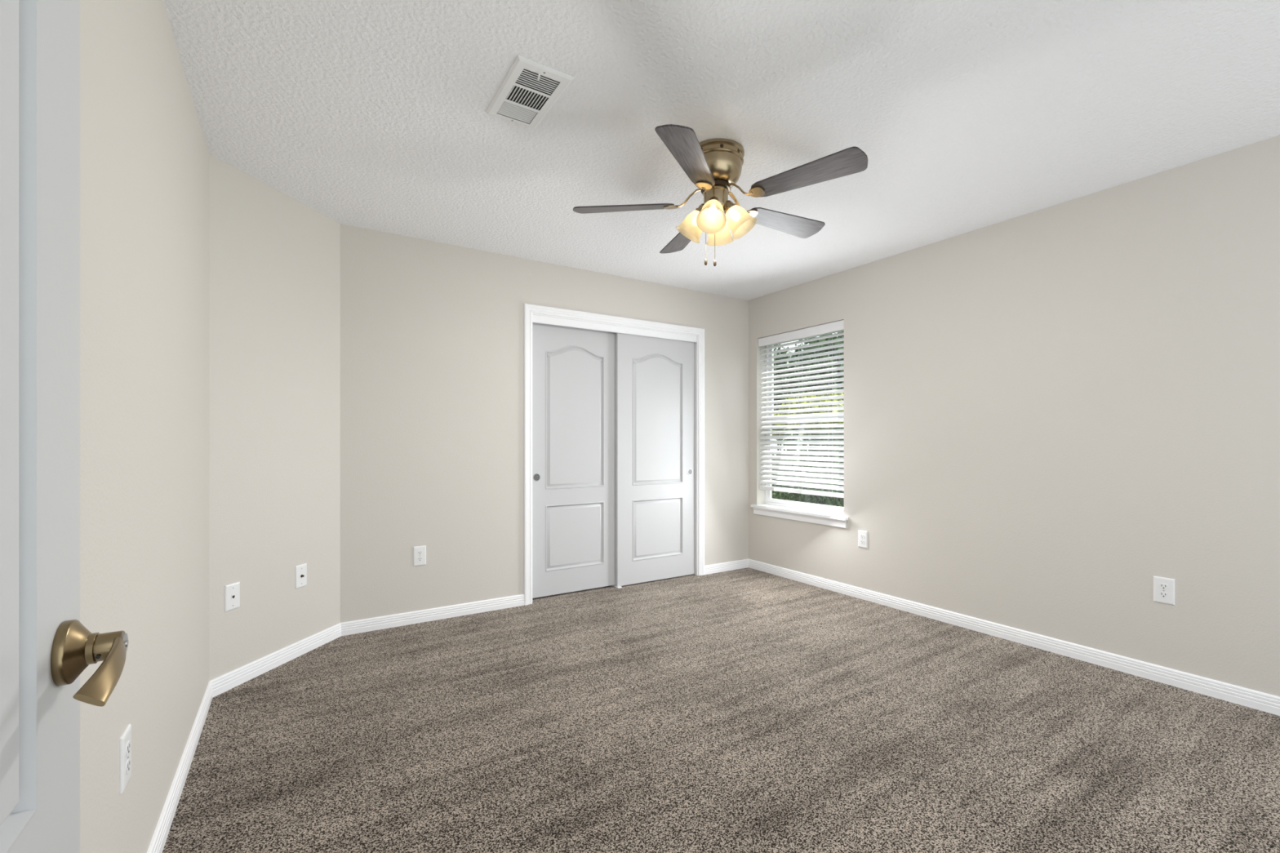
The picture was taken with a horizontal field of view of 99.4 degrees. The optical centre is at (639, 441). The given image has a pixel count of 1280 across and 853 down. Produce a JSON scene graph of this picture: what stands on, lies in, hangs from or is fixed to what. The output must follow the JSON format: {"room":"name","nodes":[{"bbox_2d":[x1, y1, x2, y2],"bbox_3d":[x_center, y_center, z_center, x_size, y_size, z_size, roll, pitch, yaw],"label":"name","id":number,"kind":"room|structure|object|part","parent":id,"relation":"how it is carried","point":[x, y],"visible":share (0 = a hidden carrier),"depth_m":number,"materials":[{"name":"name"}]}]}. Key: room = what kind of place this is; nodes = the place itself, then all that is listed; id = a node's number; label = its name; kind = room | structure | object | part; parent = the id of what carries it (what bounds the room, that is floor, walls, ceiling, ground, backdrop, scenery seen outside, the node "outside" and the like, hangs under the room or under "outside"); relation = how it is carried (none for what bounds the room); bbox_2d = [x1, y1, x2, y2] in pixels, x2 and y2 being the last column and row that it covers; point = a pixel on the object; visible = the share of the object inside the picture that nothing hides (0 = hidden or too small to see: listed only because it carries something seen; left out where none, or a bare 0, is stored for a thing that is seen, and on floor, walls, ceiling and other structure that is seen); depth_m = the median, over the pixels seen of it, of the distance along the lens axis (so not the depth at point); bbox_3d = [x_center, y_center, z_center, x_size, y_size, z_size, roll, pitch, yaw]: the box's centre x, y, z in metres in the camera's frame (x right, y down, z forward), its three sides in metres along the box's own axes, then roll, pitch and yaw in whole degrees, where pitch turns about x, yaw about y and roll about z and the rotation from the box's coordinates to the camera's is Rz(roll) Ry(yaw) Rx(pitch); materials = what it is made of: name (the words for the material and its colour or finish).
{"room":"empty bedroom","nodes":[
{"label":"empty bedroom","id":0,"kind":"room"},
{"bbox_2d":[80,0,208,852],"bbox_3d":[-0.865,-0.068,0.599,0.160,2.440,4.244,0,0,-32],"label":"wall","id":1,"kind":"structure","parent":0,"point":[144,153],"depth_m":1.34,"materials":[{"name":"grey paint"}]},
{"bbox_2d":[0,0,128,852],"bbox_3d":[-0.438,0.130,0.300,0.098,2.016,0.881,0,0,-32],"label":"door","id":2,"kind":"structure","parent":1,"relation":"in","point":[45,646],"depth_m":0.56,"materials":[{"name":"grey paint"}]},
{"bbox_3d":[-0.641,0.240,0.622,0.029,0.070,0.070,0,0,-32],"label":"lever","id":3,"kind":"part","parent":2,"relation":"part of","materials":[{"name":"gold metal"}]},
{"bbox_3d":[-0.584,0.246,0.598,0.026,0.042,0.131,0,0,-32],"label":"lever handle","id":4,"kind":"part","parent":2,"relation":"part of","materials":[{"name":"gold metal"}]},
{"bbox_2d":[119,724,131,795],"bbox_3d":[-1.167,0.720,1.234,0.008,0.123,0.076,0,0,-32],"label":"wall outlet","id":5,"kind":"object","parent":1,"relation":"attached to","point":[125,741],"visible":1,"depth_m":1.22,"materials":[{"name":"white plastic"}]},
{"bbox_2d":[125,758,130,774],"bbox_3d":[-1.165,0.739,1.235,0.002,0.028,0.034,0,0,-32],"label":"receptacle","id":6,"kind":"object","parent":5,"relation":"attached to","point":[127,760],"depth_m":1.23,"materials":[{"name":"white plastic"}]},
{"bbox_2d":[125,740,130,756],"bbox_3d":[-1.165,0.700,1.235,0.002,0.028,0.034,0,0,-32],"label":"receptacle","id":7,"kind":"object","parent":5,"relation":"attached to","point":[127,742],"depth_m":1.23,"materials":[{"name":"white plastic"}]},
{"bbox_2d":[146,680,213,852],"bbox_3d":[-1.112,1.114,1.152,0.013,0.076,3.044,0,0,-32],"label":"baseboard","id":8,"kind":"structure","parent":1,"relation":"attached to","point":[157,842],"depth_m":1.76,"materials":[{"name":"white paint"}]},
{"bbox_2d":[208,154,340,680],"bbox_3d":[-1.906,-0.068,2.822,0.126,2.440,0.966,0,0,13],"label":"wall","id":9,"kind":"structure","parent":0,"point":[274,260],"depth_m":2.75,"materials":[{"name":"grey paint"}]},
{"bbox_2d":[224,581,239,612],"bbox_3d":[-1.906,0.728,2.542,0.008,0.122,0.074,0,0,11],"label":"jack plate","id":10,"kind":"object","parent":9,"relation":"attached to","point":[232,591],"visible":1,"depth_m":2.54,"materials":[{"name":"white plastic"}]},
{"bbox_2d":[210,622,341,697],"bbox_3d":[-1.847,1.114,2.824,0.013,0.076,0.796,0,0,11],"label":"baseboard","id":11,"kind":"structure","parent":9,"relation":"attached to","point":[221,684],"depth_m":2.74,"materials":[{"name":"white paint"}]},
{"bbox_2d":[295,563,306,588],"bbox_3d":[-1.824,0.728,2.931,0.017,0.122,0.074,0,0,11],"label":"jack plate","id":12,"kind":"object","parent":9,"relation":"attached to","point":[300,570],"visible":1,"depth_m":2.93,"materials":[{"name":"white plastic"}]},
{"bbox_2d":[340,223,748,622],"bbox_3d":[-0.398,-0.068,4.158,3.537,2.440,0.120,0,0,-32],"label":"wall","id":13,"kind":"structure","parent":0,"point":[432,333],"depth_m":3.56,"materials":[{"name":"grey paint"}]},
{"bbox_2d":[413,545,426,566],"bbox_3d":[-1.399,0.729,3.449,0.076,0.123,0.008,0,0,-32],"label":"wall outlet","id":14,"kind":"object","parent":13,"relation":"attached to","point":[419,552],"visible":1,"depth_m":3.45,"materials":[{"name":"white plastic"}]},
{"bbox_2d":[417,556,422,561],"bbox_3d":[-1.397,0.748,3.447,0.034,0.028,0.002,0,0,-32],"label":"receptacle","id":15,"kind":"object","parent":14,"relation":"attached to","point":[419,558],"depth_m":3.45,"materials":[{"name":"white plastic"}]},
{"bbox_2d":[417,550,422,555],"bbox_3d":[-1.397,0.709,3.447,0.034,0.028,0.002,0,0,-32],"label":"receptacle","id":16,"kind":"object","parent":14,"relation":"attached to","point":[419,552],"depth_m":3.45,"materials":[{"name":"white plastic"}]},
{"bbox_2d":[340,594,524,635],"bbox_3d":[-1.293,1.114,3.513,1.134,0.076,0.013,0,0,-32],"label":"baseboard","id":17,"kind":"structure","parent":13,"relation":"attached to","point":[348,628],"depth_m":3.47,"materials":[{"name":"white paint"}]},
{"bbox_2d":[532,322,615,598],"bbox_3d":[-0.486,0.130,4.135,0.762,2.016,0.038,0,0,-32],"label":"door","id":18,"kind":"structure","parent":13,"relation":"in","point":[574,369],"depth_m":4.10,"materials":[{"name":"grey paint"}]},
{"bbox_2d":[533,474,539,480],"bbox_3d":[-0.752,0.263,3.948,0.045,0.045,0.001,0,0,-32],"label":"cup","id":19,"kind":"object","parent":18,"relation":"on","point":[536,477],"depth_m":3.95,"materials":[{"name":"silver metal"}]},
{"bbox_2d":[524,303,704,605],"bbox_3d":[-0.161,0.092,4.298,1.619,2.120,0.137,0,0,-32],"label":"trim","id":20,"kind":"structure","parent":13,"relation":"attached to","point":[532,313],"depth_m":4.18,"materials":[{"name":"white paint"}]},
{"bbox_2d":[615,333,694,586],"bbox_3d":[0.139,0.132,4.481,0.766,2.020,0.038,0,0,-32],"label":"door","id":21,"kind":"structure","parent":13,"relation":"in","point":[655,377],"depth_m":4.45,"materials":[{"name":"grey paint"}]},
{"bbox_2d":[704,559,748,574],"bbox_3d":[0.775,1.114,4.822,0.524,0.076,0.013,0,0,-32],"label":"baseboard","id":22,"kind":"structure","parent":13,"relation":"attached to","point":[740,564],"depth_m":4.81,"materials":[{"name":"white paint"}]},
{"bbox_2d":[162,567,1279,852],"bbox_3d":[0.423,1.202,2.199,4.326,0.100,5.570,0,0,-32],"label":"floor","id":23,"kind":"structure","parent":0,"point":[744,710],"depth_m":2.10,"materials":[{"name":"carpet"}]},
{"bbox_2d":[162,0,1279,300],"bbox_3d":[0.409,-1.338,2.220,4.326,0.100,5.620,0,0,-32],"label":"ceiling","id":24,"kind":"structure","parent":0,"point":[966,116],"depth_m":2.09,"materials":[{"name":"white paint"}]},
{"bbox_2d":[485,55,573,128],"bbox_3d":[-0.418,-1.281,2.022,0.204,0.015,0.366,0,0,-32],"label":"ceiling vent","id":25,"kind":"object","parent":24,"relation":"in","point":[530,89],"visible":1,"depth_m":2.00,"materials":[{"name":"white metal"}]},
{"bbox_2d":[573,124,867,266],"bbox_3d":[0.384,-1.031,2.464,1.210,0.515,1.264,0,0,-32],"label":"ceiling fan","id":26,"kind":"object","parent":24,"relation":"hanging from","point":[714,166],"visible":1,"depth_m":2.33,"materials":[{"name":"grey wood"}]},
{"bbox_3d":[-0.076,-1.062,2.475,0.465,0.006,0.142,0,13,6],"label":"blade","id":27,"kind":"part","parent":26,"relation":"part of","materials":[{"name":"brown wood"}]},
{"bbox_3d":[0.229,-1.062,2.832,0.142,0.006,0.465,-13,4,-15],"label":"blade","id":28,"kind":"part","parent":26,"relation":"part of","materials":[{"name":"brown wood"}]},
{"bbox_3d":[0.188,-1.062,2.041,0.142,0.006,0.465,14,5,21],"label":"blade","id":29,"kind":"part","parent":26,"relation":"part of","materials":[{"name":"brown wood"}]},
{"bbox_3d":[0.222,-1.095,2.442,0.134,0.083,0.036,0,0,6],"label":"blade arm","id":30,"kind":"part","parent":26,"relation":"part of","materials":[{"name":"gold metal"}]},
{"bbox_2d":[675,203,703,243],"bbox_3d":[0.227,-0.986,2.461,0.131,0.168,0.137,0,0,-32],"label":"shade","id":31,"kind":"object","parent":26,"relation":"attached to","point":[688,228],"depth_m":2.42,"materials":[{"name":"beige glass"}]},
{"bbox_3d":[0.291,-0.925,2.401,0.002,0.247,0.002,0,0,-32],"label":"pull chain","id":32,"kind":"part","parent":26,"relation":"part of","materials":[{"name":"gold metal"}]},
{"bbox_2d":[696,196,726,233],"bbox_3d":[0.308,-0.986,2.318,0.137,0.168,0.131,0,0,-32],"label":"shade","id":33,"kind":"object","parent":26,"relation":"attached to","point":[712,219],"depth_m":2.35,"materials":[{"name":"beige glass"}]},
{"bbox_3d":[0.331,-0.923,2.401,0.002,0.251,0.002,0,0,-32],"label":"pull chain","id":34,"kind":"part","parent":26,"relation":"part of","materials":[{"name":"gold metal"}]},
{"bbox_2d":[706,222,733,245],"bbox_3d":[0.370,-0.986,2.542,0.137,0.168,0.131,0,0,-32],"label":"shade","id":35,"kind":"object","parent":26,"relation":"attached to","point":[723,237],"depth_m":2.50,"materials":[{"name":"beige glass"}]},
{"bbox_3d":[0.442,-1.095,2.489,0.134,0.083,0.036,0,0,-30],"label":"blade arm","id":36,"kind":"part","parent":26,"relation":"part of","materials":[{"name":"gold metal"}]},
{"bbox_2d":[724,200,756,239],"bbox_3d":[0.451,-0.986,2.399,0.131,0.168,0.137,0,0,-32],"label":"shade","id":37,"kind":"object","parent":26,"relation":"attached to","point":[739,220],"depth_m":2.38,"materials":[{"name":"beige glass"}]},
{"bbox_3d":[0.431,-1.095,2.356,0.134,0.083,0.036,0,0,39],"label":"blade arm","id":38,"kind":"part","parent":26,"relation":"part of","materials":[{"name":"gold metal"}]},
{"bbox_3d":[0.701,-1.062,2.638,0.465,0.006,0.142,0,-13,-30],"label":"blade","id":39,"kind":"part","parent":26,"relation":"part of","materials":[{"name":"grey wood"}]},
{"bbox_3d":[0.665,-1.062,2.169,0.465,0.006,0.142,0,-13,39],"label":"blade","id":40,"kind":"part","parent":26,"relation":"part of","materials":[{"name":"grey wood"}]},
{"bbox_2d":[748,134,1279,697],"bbox_3d":[2.349,-0.068,2.975,0.160,2.440,4.820,0,0,-32],"label":"wall","id":41,"kind":"structure","parent":0,"point":[1051,413],"depth_m":2.87,"materials":[{"name":"grey paint"}]},
{"bbox_2d":[751,504,848,528],"bbox_3d":[1.321,0.613,4.507,0.138,0.082,0.996,0,0,-32],"label":"window sill","id":42,"kind":"structure","parent":41,"relation":"attached to","point":[792,513],"depth_m":4.42,"materials":[{"name":"white paint"}]},
{"bbox_2d":[764,329,844,515],"bbox_3d":[1.400,-0.176,4.557,0.064,1.496,0.916,0,0,-32],"label":"window","id":43,"kind":"structure","parent":41,"relation":"in","point":[768,494],"depth_m":4.75,"materials":[{"name":"white plastic"}]},
{"bbox_2d":[758,320,844,497],"bbox_3d":[1.333,-0.244,4.515,0.066,1.356,0.910,0,0,-32],"label":"window blind","id":44,"kind":"object","parent":43,"relation":"attached to","point":[839,325],"visible":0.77,"depth_m":4.47,"materials":[{"name":"white plastic"}]},
{"bbox_3d":[1.336,-0.226,4.516,0.043,1.285,0.002,0,0,-32],"label":"ladder cord","id":45,"kind":"part","parent":44,"relation":"part of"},
{"bbox_3d":[1.336,0.418,4.516,0.048,0.032,0.904,0,0,-32],"label":"rail","id":46,"kind":"part","parent":44,"relation":"part of","materials":[{"name":"white plastic"}]},
{"bbox_3d":[1.496,-0.226,4.263,0.043,1.285,0.002,0,0,-32],"label":"ladder cord","id":47,"kind":"part","parent":44,"relation":"part of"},
{"bbox_3d":[1.396,0.168,4.554,0.022,0.763,0.872,0,0,-32],"label":"sash","id":48,"kind":"part","parent":43,"relation":"part of","materials":[{"name":"white plastic"}]},
{"bbox_3d":[1.416,-0.539,4.567,0.022,0.727,0.872,0,0,-32],"label":"sash","id":49,"kind":"part","parent":43,"relation":"part of","materials":[{"name":"white plastic"}]},
{"bbox_2d":[857,529,867,548],"bbox_3d":[1.624,0.715,3.963,0.008,0.123,0.076,0,0,-32],"label":"wall outlet","id":50,"kind":"object","parent":41,"relation":"attached to","point":[862,535],"visible":1,"depth_m":3.96,"materials":[{"name":"white plastic"}]},
{"bbox_2d":[748,559,1279,715],"bbox_3d":[1.956,1.114,3.435,0.013,0.076,3.620,0,0,-32],"label":"baseboard","id":51,"kind":"structure","parent":41,"relation":"attached to","point":[1252,699],"depth_m":2.92,"materials":[{"name":"white paint"}]},
{"bbox_2d":[1153,576,1174,605],"bbox_3d":[2.496,0.712,2.587,0.008,0.123,0.076,0,0,-32],"label":"wall outlet","id":52,"kind":"object","parent":41,"relation":"attached to","point":[1163,588],"visible":1,"depth_m":2.58,"materials":[{"name":"white plastic"}]},
{"bbox_2d":[1158,591,1168,598],"bbox_3d":[2.494,0.731,2.585,0.002,0.028,0.034,0,0,-32],"label":"receptacle","id":53,"kind":"object","parent":52,"relation":"attached to","point":[1161,594],"depth_m":2.58,"materials":[{"name":"white plastic"}]},
{"bbox_2d":[1158,582,1168,590],"bbox_3d":[2.494,0.692,2.585,0.002,0.028,0.034,0,0,-32],"label":"receptacle","id":54,"kind":"object","parent":52,"relation":"attached to","point":[1162,586],"depth_m":2.58,"materials":[{"name":"white plastic"}]},
{"label":"outside","id":55,"kind":"structure","parent":0,"visible":0},
{"bbox_3d":[15.287,1.537,19.934,39.835,0.070,70.000,0,0,-32],"label":"ground","id":56,"kind":"structure","parent":55,"visible":0},
{"bbox_2d":[773,352,801,435],"bbox_3d":[3.603,-1.009,17.725,3.111,5.073,3.222,0,0,-32],"label":"leafy tree","id":57,"kind":"object","parent":56,"relation":"on","point":[775,354],"visible":0.04,"depth_m":17.35,"materials":[{"name":"green plant"}]},
{"bbox_2d":[773,343,804,450],"bbox_3d":[7.227,-1.911,28.020,4.928,6.874,4.588,0,0,-32],"label":"leafy tree","id":58,"kind":"object","parent":56,"relation":"on","point":[778,348],"visible":0.03,"depth_m":26.93,"materials":[{"name":"green plant"}]},
{"bbox_2d":[772,448,844,506],"bbox_3d":[2.058,0.827,6.827,1.040,1.487,4.493,0,0,-32],"label":"hedge","id":59,"kind":"object","parent":56,"relation":"on","point":[828,500],"visible":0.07,"depth_m":6.53,"materials":[{"name":"green plant"}]},
{"bbox_3d":[2.101,1.057,6.877,0.196,0.914,4.248,0,0,-32],"label":"stem","id":60,"kind":"part","parent":59,"relation":"part of","materials":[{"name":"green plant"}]},
{"bbox_2d":[772,389,844,451],"bbox_3d":[4.138,0.158,12.329,2.616,2.732,2.034,0,0,39],"label":"shrub","id":61,"kind":"object","parent":56,"relation":"on","point":[839,393],"visible":0.13,"depth_m":11.98,"materials":[{"name":"green plant"}]},
{"bbox_2d":[772,422,844,506],"bbox_3d":[3.157,0.561,9.273,2.048,1.930,3.070,0,0,-32],"label":"leafy bush","id":62,"kind":"object","parent":56,"relation":"on","point":[842,428],"visible":0.06,"depth_m":9.18,"materials":[{"name":"green plant"}]},
{"bbox_2d":[791,331,844,398],"bbox_3d":[7.311,-1.681,19.799,3.646,6.415,3.588,0,0,17],"label":"leafy tree","id":63,"kind":"object","parent":56,"relation":"on","point":[838,336],"visible":0.03,"depth_m":19.68,"materials":[{"name":"green plant"}]},
{"bbox_2d":[795,334,844,399],"bbox_3d":[5.615,-0.829,14.623,3.130,4.713,2.901,0,0,-32],"label":"leafy tree","id":64,"kind":"object","parent":56,"relation":"on","point":[834,337],"visible":0.07,"depth_m":14.10,"materials":[{"name":"green plant"}]}
]}

